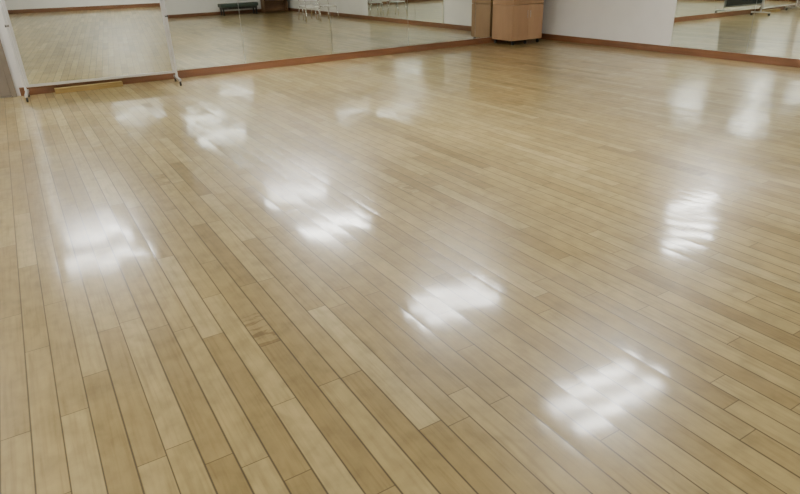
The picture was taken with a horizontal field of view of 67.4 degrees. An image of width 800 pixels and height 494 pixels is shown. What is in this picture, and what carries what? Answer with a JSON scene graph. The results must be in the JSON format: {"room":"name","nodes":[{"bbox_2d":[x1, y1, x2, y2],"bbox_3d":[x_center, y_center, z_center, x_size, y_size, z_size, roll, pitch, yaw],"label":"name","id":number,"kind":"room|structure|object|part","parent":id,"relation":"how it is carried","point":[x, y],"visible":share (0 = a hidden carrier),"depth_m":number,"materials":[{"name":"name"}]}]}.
{"room":"exercise studio","nodes":[
{"label":"exercise studio","id":0,"kind":"room"},
{"bbox_2d":[0,1,486,97],"bbox_3d":[-2.682,-4.257,10.117,13.520,2.450,0.100,-16,29,-28],"label":"wall","id":1,"kind":"structure","parent":0,"point":[4,37],"depth_m":8.73,"materials":[{"name":"white paint"}]},
{"bbox_2d":[0,59,10,97],"bbox_3d":[-6.157,-3.042,8.233,0.900,2.040,0.030,-16,29,-28],"label":"door leaf","id":2,"kind":"structure","parent":1,"relation":"in","point":[4,88],"depth_m":8.77,"materials":[{"name":"brown wood"}]},
{"bbox_2d":[0,40,16,96],"bbox_3d":[-5.740,-3.184,8.438,0.070,2.120,0.050,-16,29,-28],"label":"door frame","id":3,"kind":"structure","parent":1,"relation":"attached to","point":[2,54],"depth_m":8.72,"materials":[{"name":"brown wood"}]},
{"bbox_2d":[19,37,504,95],"bbox_3d":[-1.294,-3.561,11.280,10.220,0.120,0.035,-16,29,-28],"label":"baseboard","id":4,"kind":"structure","parent":1,"relation":"attached to","point":[395,50],"depth_m":10.73,"materials":[{"name":"brown wood"}]},
{"bbox_2d":[162,0,492,69],"bbox_3d":[-1.287,-4.365,10.928,10.100,1.626,0.020,-16,29,-28],"label":"wall mirror","id":5,"kind":"object","parent":1,"relation":"attached to","point":[204,33],"visible":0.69,"depth_m":10.84,"materials":[{"name":"clear glass"}]},
{"bbox_3d":[-3.438,-3.732,9.766,1.677,1.596,0.012,-16,29,-28],"label":"pane","id":6,"kind":"part","parent":5,"relation":"part of","materials":[{"name":"silver metal"}]},
{"bbox_3d":[-2.005,-4.146,10.547,1.677,1.596,0.012,-16,29,-28],"label":"pane","id":7,"kind":"part","parent":5,"relation":"part of","materials":[{"name":"silver metal"}]},
{"bbox_3d":[-0.573,-4.560,11.328,1.677,1.596,0.012,-16,29,-28],"label":"pane","id":8,"kind":"part","parent":5,"relation":"part of","materials":[{"name":"silver metal"}]},
{"bbox_3d":[0.860,-4.974,12.109,1.677,1.596,0.012,-16,29,-28],"label":"pane","id":9,"kind":"part","parent":5,"relation":"part of","materials":[{"name":"silver metal"}]},
{"bbox_3d":[2.292,-5.388,12.890,1.677,1.596,0.012,-16,29,-28],"label":"pane","id":10,"kind":"part","parent":5,"relation":"part of","materials":[{"name":"white mirror"}]},
{"bbox_2d":[0,38,799,493],"bbox_3d":[1.315,-0.474,4.794,13.520,0.100,15.200,-16,29,-28],"label":"floor","id":11,"kind":"structure","parent":0,"point":[544,266],"depth_m":3.38,"materials":[{"name":"brown wood"}]},
{"bbox_2d":[54,81,122,93],"bbox_3d":[-4.790,-2.466,9.253,0.950,0.070,0.120,-16,29,-28],"label":"wooden plank","id":12,"kind":"object","parent":11,"relation":"on","point":[115,83],"visible":1,"depth_m":9.20,"materials":[{"name":"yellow wood"}]},
{"bbox_2d":[0,0,181,101],"bbox_3d":[-4.462,-3.212,8.677,2.140,1.890,0.540,-14,28,-24],"label":"mirror","id":13,"kind":"object","parent":11,"relation":"on","point":[56,42],"visible":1,"depth_m":8.71,"materials":[{"name":"clear glass"}]},
{"bbox_3d":[-5.381,-2.866,8.305,0.030,1.465,0.030,-14,28,-24],"label":"post","id":14,"kind":"part","parent":13,"relation":"part of","materials":[{"name":"metal"}]},
{"bbox_3d":[-5.344,-3.060,8.217,0.035,1.650,0.040,-14,29,-24],"label":"frame","id":15,"kind":"part","parent":13,"relation":"part of","materials":[{"name":"metal"}]},
{"bbox_3d":[-4.439,-2.526,8.997,2.040,0.035,0.040,-14,29,-24],"label":"frame","id":16,"kind":"part","parent":13,"relation":"part of","materials":[{"name":"metal"}]},
{"bbox_3d":[-3.569,-3.504,9.037,0.035,1.650,0.040,-14,29,-24],"label":"frame","id":17,"kind":"part","parent":13,"relation":"part of","materials":[{"name":"metal"}]},
{"bbox_3d":[-3.535,-3.327,9.157,0.030,1.465,0.030,-14,28,-24],"label":"post","id":18,"kind":"part","parent":13,"relation":"part of","materials":[{"name":"metal"}]},
{"bbox_2d":[492,0,543,44],"bbox_3d":[2.504,-5.101,12.669,0.830,1.500,0.686,-16,29,-28],"label":"storage cabinet","id":19,"kind":"object","parent":11,"relation":"on","point":[512,20],"visible":1,"depth_m":12.56,"materials":[{"name":"wood"}]},
{"bbox_3d":[2.498,-4.656,12.469,0.409,0.689,0.018,-16,29,-28],"label":"door","id":20,"kind":"part","parent":19,"relation":"part of","materials":[{"name":"brown wood"}]},
{"bbox_3d":[2.477,-5.298,12.166,0.409,0.709,0.018,-16,29,-28],"label":"door","id":21,"kind":"part","parent":19,"relation":"part of","materials":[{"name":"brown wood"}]},
{"bbox_3d":[2.851,-4.758,12.661,0.409,0.689,0.018,-16,29,-28],"label":"door","id":22,"kind":"part","parent":19,"relation":"part of","materials":[{"name":"brown wood"}]},
{"bbox_3d":[2.830,-5.400,12.359,0.409,0.709,0.018,-16,29,-28],"label":"door","id":23,"kind":"part","parent":19,"relation":"part of","materials":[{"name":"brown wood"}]},
{"bbox_2d":[542,0,793,58],"bbox_3d":[6.987,-3.278,7.365,0.100,2.450,15.000,-16,29,-28],"label":"wall","id":24,"kind":"structure","parent":0,"point":[636,21],"depth_m":11.76,"materials":[{"name":"white paint"}]},
{"bbox_2d":[538,33,799,67],"bbox_3d":[6.975,-2.202,7.817,0.030,0.120,14.965,-16,29,-28],"label":"baseboard","id":25,"kind":"structure","parent":24,"relation":"attached to","point":[780,61],"depth_m":10.68,"materials":[{"name":"brown wood"}]},
{"bbox_2d":[670,0,799,58],"bbox_3d":[5.984,-3.637,8.876,0.020,1.626,4.250,-16,29,-28],"label":"wall mirror","id":26,"kind":"object","parent":24,"relation":"attached to","point":[756,27],"visible":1,"depth_m":9.74,"materials":[{"name":"clear glass"}]},
{"bbox_3d":[5.245,-4.118,9.985,0.012,1.596,1.411,-16,29,-28],"label":"pane","id":27,"kind":"part","parent":26,"relation":"part of","materials":[{"name":"silver metal"}]},
{"bbox_3d":[5.988,-3.625,8.884,0.012,1.596,1.411,-16,29,-28],"label":"pane","id":28,"kind":"part","parent":26,"relation":"part of","materials":[{"name":"silver metal"}]}
]}

